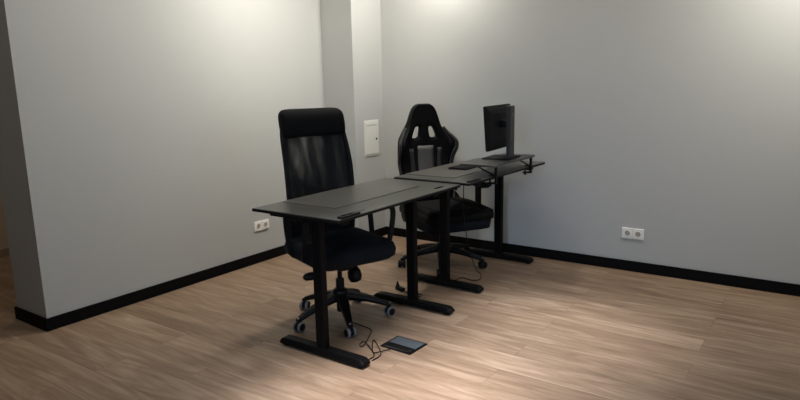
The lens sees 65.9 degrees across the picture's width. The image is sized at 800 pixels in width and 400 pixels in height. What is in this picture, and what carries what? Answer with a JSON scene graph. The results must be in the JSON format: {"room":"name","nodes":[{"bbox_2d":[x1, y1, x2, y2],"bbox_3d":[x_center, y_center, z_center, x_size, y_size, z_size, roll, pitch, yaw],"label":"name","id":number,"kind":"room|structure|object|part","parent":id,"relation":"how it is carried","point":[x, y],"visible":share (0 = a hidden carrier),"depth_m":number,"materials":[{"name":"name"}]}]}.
{"room":"office","nodes":[
{"label":"office","id":0,"kind":"room"},
{"bbox_2d":[0,190,8,248],"bbox_3d":[-4.479,-0.661,4.112,0.150,2.850,7.720,6,13,34],"label":"wall","id":1,"kind":"structure","parent":0,"point":[3,234],"depth_m":5.49,"materials":[{"name":"beige paint"}]},
{"bbox_2d":[0,247,9,256],"bbox_3d":[-4.382,0.712,4.325,0.015,0.070,7.720,6,13,34],"label":"baseboard","id":2,"kind":"structure","parent":1,"relation":"attached to","point":[3,252],"depth_m":5.51,"materials":[{"name":"brown wood"}]},
{"bbox_2d":[0,0,324,317],"bbox_3d":[-1.477,-0.864,4.851,0.385,2.850,3.039,6,13,34],"label":"wall","id":3,"kind":"structure","parent":0,"point":[140,143],"depth_m":4.17,"materials":[{"name":"paint"}]},
{"bbox_2d":[14,306,46,330],"bbox_3d":[-2.326,0.747,3.885,0.399,0.081,0.014,6,13,34],"label":"baseboard","id":4,"kind":"structure","parent":3,"relation":"attached to","point":[23,315],"depth_m":3.87,"materials":[{"name":"black wood"}]},
{"bbox_2d":[45,245,286,331],"bbox_3d":[-1.411,0.550,4.819,0.014,0.081,2.627,6,13,34],"label":"baseboard","id":5,"kind":"structure","parent":3,"relation":"attached to","point":[55,322],"depth_m":4.35,"materials":[{"name":"black wood"}]},
{"bbox_2d":[254,219,268,231],"bbox_3d":[-1.152,0.211,5.142,0.012,0.081,0.160,6,13,34],"label":"wall socket","id":6,"kind":"object","parent":3,"relation":"attached to","point":[263,224],"visible":1,"depth_m":5.14,"materials":[{"name":"white plastic"}]},
{"bbox_3d":[-1.177,0.217,5.111,0.008,0.081,0.079,6,13,34],"label":"socket plate","id":7,"kind":"part","parent":6,"relation":"part of","materials":[{"name":"white plastic"}]},
{"bbox_3d":[-1.131,0.204,5.176,0.008,0.081,0.079,6,13,34],"label":"socket plate","id":8,"kind":"part","parent":6,"relation":"part of","materials":[{"name":"white plastic"}]},
{"bbox_2d":[320,0,385,230],"bbox_3d":[-0.430,-1.046,5.694,0.350,2.850,0.426,6,13,34],"label":"pillar","id":9,"kind":"structure","parent":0,"point":[350,29],"depth_m":5.53,"materials":[{"name":"paint"}]},
{"bbox_2d":[364,120,378,156],"bbox_3d":[-0.259,-0.571,5.696,0.012,0.330,0.216,6,13,34],"label":"electrical panel","id":10,"kind":"object","parent":9,"relation":"attached to","point":[371,132],"visible":1,"depth_m":5.69,"materials":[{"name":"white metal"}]},
{"bbox_2d":[374,227,385,235],"bbox_3d":[-0.256,0.332,5.844,0.014,0.081,0.412,6,13,34],"label":"baseboard","id":11,"kind":"structure","parent":9,"relation":"attached to","point":[381,231],"depth_m":5.94,"materials":[{"name":"black wood"}]},
{"bbox_2d":[0,235,799,399],"bbox_3d":[-0.866,1.155,1.920,8.980,0.050,8.120,6,13,34],"label":"floor","id":12,"kind":"structure","parent":0,"point":[543,328],"depth_m":3.54,"materials":[{"name":"brown wood"}]},
{"bbox_2d":[278,107,395,337],"bbox_3d":[-0.398,0.104,3.773,0.665,1.305,0.669,-8,13,-33],"label":"office chair","id":13,"kind":"object","parent":12,"relation":"on","point":[316,154],"visible":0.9,"depth_m":3.82,"materials":[{"name":"black fabric"}]},
{"bbox_3d":[-0.582,0.224,3.607,0.090,0.290,0.286,-8,13,-33],"label":"armrest","id":14,"kind":"part","parent":13,"relation":"part of","materials":[{"name":"plastic"}]},
{"bbox_3d":[-0.511,0.651,3.767,0.290,0.117,0.088,-8,13,-33],"label":"arm","id":15,"kind":"part","parent":13,"relation":"part of","materials":[{"name":"black plastic"}]},
{"bbox_3d":[-0.517,0.614,3.963,0.286,0.117,0.082,6,13,33],"label":"arm","id":16,"kind":"part","parent":13,"relation":"part of","materials":[{"name":"black plastic"}]},
{"bbox_3d":[-0.528,-0.149,3.930,0.473,0.855,0.149,-8,13,-33],"label":"backrest frame","id":17,"kind":"part","parent":13,"relation":"part of","materials":[{"name":"fabric"}]},
{"bbox_3d":[-0.531,-0.145,3.936,0.439,0.801,0.143,-8,13,-33],"label":"panel","id":18,"kind":"part","parent":13,"relation":"part of","materials":[{"name":"black fabric"}]},
{"bbox_3d":[-0.373,0.285,3.793,0.548,0.106,0.562,-8,13,-33],"label":"seat","id":19,"kind":"part","parent":13,"relation":"part of","materials":[{"name":"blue fabric"}]},
{"bbox_3d":[-0.326,0.659,3.701,0.082,0.117,0.286,-4,11,-15],"label":"arm","id":20,"kind":"part","parent":13,"relation":"part of","materials":[{"name":"black plastic"}]},
{"bbox_3d":[-0.278,0.450,3.769,0.088,0.108,0.092,-8,13,-33],"label":"tension knob","id":21,"kind":"part","parent":13,"relation":"part of","materials":[{"name":"black plastic"}]},
{"bbox_3d":[-0.198,0.621,3.888,0.286,0.117,0.082,-3,11,-7],"label":"arm","id":22,"kind":"part","parent":13,"relation":"part of","materials":[{"name":"black plastic"}]},
{"bbox_3d":[-0.140,0.159,3.901,0.090,0.290,0.286,-8,13,-33],"label":"armrest","id":23,"kind":"part","parent":13,"relation":"part of","materials":[{"name":"plastic"}]},
{"bbox_2d":[252,178,460,367],"bbox_3d":[-0.173,0.362,3.713,0.673,0.812,1.209,6,13,34],"label":"desk","id":24,"kind":"object","parent":12,"relation":"on","point":[318,216],"visible":0.91,"depth_m":3.34,"materials":[{"name":"black plastic"}]},
{"bbox_3d":[-0.255,0.076,3.087,0.032,0.012,0.150,6,13,34],"label":"control panel","id":25,"kind":"part","parent":24,"relation":"part of","materials":[{"name":"black plastic"}]},
{"bbox_2d":[283,181,418,208],"bbox_3d":[-0.271,-0.041,3.721,0.400,0.004,0.830,6,13,34],"label":"desk mat","id":26,"kind":"object","parent":24,"relation":"on","point":[349,195],"visible":1,"depth_m":3.66,"materials":[{"name":"leather"}]},
{"bbox_2d":[353,322,374,359],"bbox_3d":[-0.203,0.792,3.590,0.119,0.013,0.606,-4,11,-16],"label":"cable","id":27,"kind":"object","parent":12,"relation":"on","point":[353,322],"visible":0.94,"depth_m":3.50,"materials":[{"name":"black plastic"}]},
{"bbox_2d":[372,340,390,360],"bbox_3d":[-0.102,0.823,3.409,0.109,0.014,0.267,-2,11,-2],"label":"cable","id":28,"kind":"object","parent":12,"relation":"on","point":[380,351],"visible":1,"depth_m":3.38,"materials":[{"name":"black plastic"}]},
{"bbox_2d":[380,336,426,354],"bbox_3d":[0.021,0.814,3.468,0.210,0.017,0.170,7,13,36],"label":"box","id":29,"kind":"object","parent":12,"relation":"on","point":[401,344],"visible":1,"depth_m":3.46,"materials":[{"name":"black plastic"}]},
{"bbox_3d":[0.037,0.808,3.488,0.182,0.003,0.092,7,13,36],"label":"lid","id":30,"kind":"part","parent":29,"relation":"part of","materials":[{"name":"plastic"}]},
{"bbox_2d":[395,281,421,296],"bbox_3d":[0.054,0.623,4.324,0.105,0.062,0.245,-9,13,-34],"label":"power adapter","id":31,"kind":"object","parent":12,"relation":"on","point":[398,287],"visible":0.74,"depth_m":4.37,"materials":[{"name":"black plastic"}]},
{"bbox_2d":[398,103,493,276],"bbox_3d":[0.327,-0.113,4.907,0.742,1.279,0.755,-5,12,-22],"label":"gaming chair","id":32,"kind":"object","parent":12,"relation":"on","point":[422,152],"visible":0.74,"depth_m":5.04,"materials":[{"name":"black leather"}]},
{"bbox_3d":[0.020,-0.315,5.031,0.082,0.536,0.163,-1,11,3],"label":"trim","id":33,"kind":"part","parent":32,"relation":"part of","materials":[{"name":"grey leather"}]},
{"bbox_3d":[0.086,0.054,4.822,0.151,0.248,0.078,-3,11,-11],"label":"armrest","id":34,"kind":"part","parent":32,"relation":"part of","materials":[{"name":"black plastic"}]},
{"bbox_3d":[0.109,-0.253,5.093,0.051,0.336,0.053,-5,12,-22],"label":"panel","id":35,"kind":"part","parent":32,"relation":"part of","materials":[{"name":"grey leather"}]},
{"bbox_3d":[0.157,0.422,4.952,0.317,0.099,0.082,-4,11,-14],"label":"arm","id":36,"kind":"part","parent":32,"relation":"part of","materials":[{"name":"black plastic"}]},
{"bbox_3d":[0.223,-0.265,5.141,0.143,0.377,0.063,-5,12,-22],"label":"panel","id":37,"kind":"part","parent":32,"relation":"part of","materials":[{"name":"grey fabric"}]},
{"bbox_3d":[0.220,-0.383,5.120,0.548,0.826,0.199,-5,12,-22],"label":"backrest","id":38,"kind":"part","parent":32,"relation":"part of","materials":[{"name":"black leather"}]},
{"bbox_3d":[0.236,0.381,5.156,0.082,0.099,0.317,-8,13,-33],"label":"arm","id":39,"kind":"part","parent":32,"relation":"part of","materials":[{"name":"black plastic"}]},
{"bbox_3d":[0.325,0.445,4.809,0.082,0.099,0.317,0,11,6],"label":"arm","id":40,"kind":"part","parent":32,"relation":"part of","materials":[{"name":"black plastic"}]},
{"bbox_3d":[0.339,-0.275,5.184,0.051,0.336,0.053,-5,12,-22],"label":"panel","id":41,"kind":"part","parent":32,"relation":"part of","materials":[{"name":"grey leather"}]},
{"bbox_3d":[0.349,0.047,4.899,0.330,0.016,0.505,-5,12,-22],"label":"seat panel","id":42,"kind":"part","parent":32,"relation":"part of","materials":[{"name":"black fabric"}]},
{"bbox_3d":[0.357,0.089,4.889,0.576,0.079,0.633,-5,12,-22],"label":"seat","id":43,"kind":"part","parent":32,"relation":"part of","materials":[{"name":"black leather"}]},
{"bbox_3d":[0.358,0.159,4.903,0.544,0.085,0.602,-5,12,-22],"label":"seat","id":44,"kind":"part","parent":32,"relation":"part of","materials":[{"name":"black leather"}]},
{"bbox_3d":[0.435,-0.355,5.196,0.163,0.536,0.082,9,15,42],"label":"trim","id":45,"kind":"part","parent":32,"relation":"part of","materials":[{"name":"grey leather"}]},
{"bbox_3d":[0.474,0.380,5.140,0.082,0.099,0.317,8,14,41],"label":"arm","id":46,"kind":"part","parent":32,"relation":"part of","materials":[{"name":"black plastic"}]},
{"bbox_3d":[0.519,0.421,4.915,0.317,0.099,0.082,4,12,26],"label":"arm","id":47,"kind":"part","parent":32,"relation":"part of","materials":[{"name":"black plastic"}]},
{"bbox_3d":[0.591,0.006,5.022,0.151,0.248,0.078,-8,13,-32],"label":"armrest","id":48,"kind":"part","parent":32,"relation":"part of","materials":[{"name":"black plastic"}]},
{"bbox_2d":[394,158,544,292],"bbox_3d":[0.558,0.159,4.672,0.614,0.823,1.212,7,13,35],"label":"desk","id":49,"kind":"object","parent":12,"relation":"on","point":[474,179],"visible":0.66,"depth_m":4.42,"materials":[{"name":"black plastic"}]},
{"bbox_2d":[407,161,489,177],"bbox_3d":[0.436,-0.234,4.603,0.400,0.004,0.830,6,13,34],"label":"desk mat","id":50,"kind":"object","parent":49,"relation":"on","point":[439,171],"visible":0.74,"depth_m":4.44,"materials":[{"name":"fabric"}]},
{"bbox_2d":[448,165,475,169],"bbox_3d":[0.490,-0.252,4.635,0.150,0.016,0.250,6,13,34],"label":"keyboard","id":51,"kind":"object","parent":50,"relation":"on","point":[457,167],"visible":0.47,"depth_m":4.55,"materials":[{"name":"black plastic"}]},
{"bbox_2d":[456,186,480,280],"bbox_3d":[0.466,0.227,4.452,0.169,0.777,0.488,4,12,25],"label":"cable","id":52,"kind":"object","parent":49,"relation":"hanging from","point":[463,186],"visible":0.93,"depth_m":4.46,"materials":[{"name":"black plastic"}]},
{"bbox_3d":[0.481,-0.126,4.015,0.032,0.012,0.140,7,13,35],"label":"control panel","id":53,"kind":"part","parent":49,"relation":"part of","materials":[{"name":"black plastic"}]},
{"bbox_2d":[460,153,534,185],"bbox_3d":[0.718,-0.222,4.466,0.260,0.152,0.687,6,13,34],"label":"monitor stand","id":54,"kind":"object","parent":49,"relation":"on","point":[479,163],"visible":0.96,"depth_m":4.27,"materials":[{"name":"black plastic"}]},
{"bbox_3d":[0.652,-0.171,4.189,0.013,0.114,0.024,6,13,34],"label":"clamp post","id":55,"kind":"part","parent":54,"relation":"part of","materials":[{"name":"black metal"}]},
{"bbox_2d":[481,104,520,160],"bbox_3d":[0.743,-0.497,4.477,0.210,0.383,0.510,5,12,29],"label":"monitor","id":56,"kind":"object","parent":54,"relation":"on","point":[499,120],"visible":1,"depth_m":4.40,"materials":[{"name":"plastic"}]},
{"bbox_3d":[0.989,-0.268,4.664,0.013,0.114,0.024,6,13,34],"label":"clamp post","id":57,"kind":"part","parent":54,"relation":"part of","materials":[{"name":"black metal"}]},
{"bbox_2d":[380,0,799,283],"bbox_3d":[1.351,-0.916,4.815,8.580,2.850,0.150,6,13,34],"label":"wall","id":58,"kind":"structure","parent":0,"point":[677,122],"depth_m":4.57,"materials":[{"name":"paint"}]},
{"bbox_2d":[385,226,799,296],"bbox_3d":[2.357,0.569,4.303,6.084,0.081,0.014,6,13,34],"label":"baseboard","id":59,"kind":"structure","parent":58,"relation":"attached to","point":[647,268],"depth_m":4.71,"materials":[{"name":"black wood"}]},
{"bbox_2d":[622,227,643,239],"bbox_3d":[1.760,0.254,4.663,0.160,0.081,0.012,6,13,34],"label":"wall socket","id":60,"kind":"object","parent":58,"relation":"attached to","point":[638,234],"visible":1,"depth_m":4.66,"materials":[{"name":"white plastic"}]},
{"bbox_3d":[1.728,0.251,4.687,0.079,0.081,0.008,6,13,34],"label":"socket plate","id":61,"kind":"part","parent":60,"relation":"part of","materials":[{"name":"white plastic"}]},
{"bbox_3d":[1.794,0.258,4.641,0.079,0.081,0.008,6,13,34],"label":"socket plate","id":62,"kind":"part","parent":60,"relation":"part of","materials":[{"name":"white plastic"}]}
]}

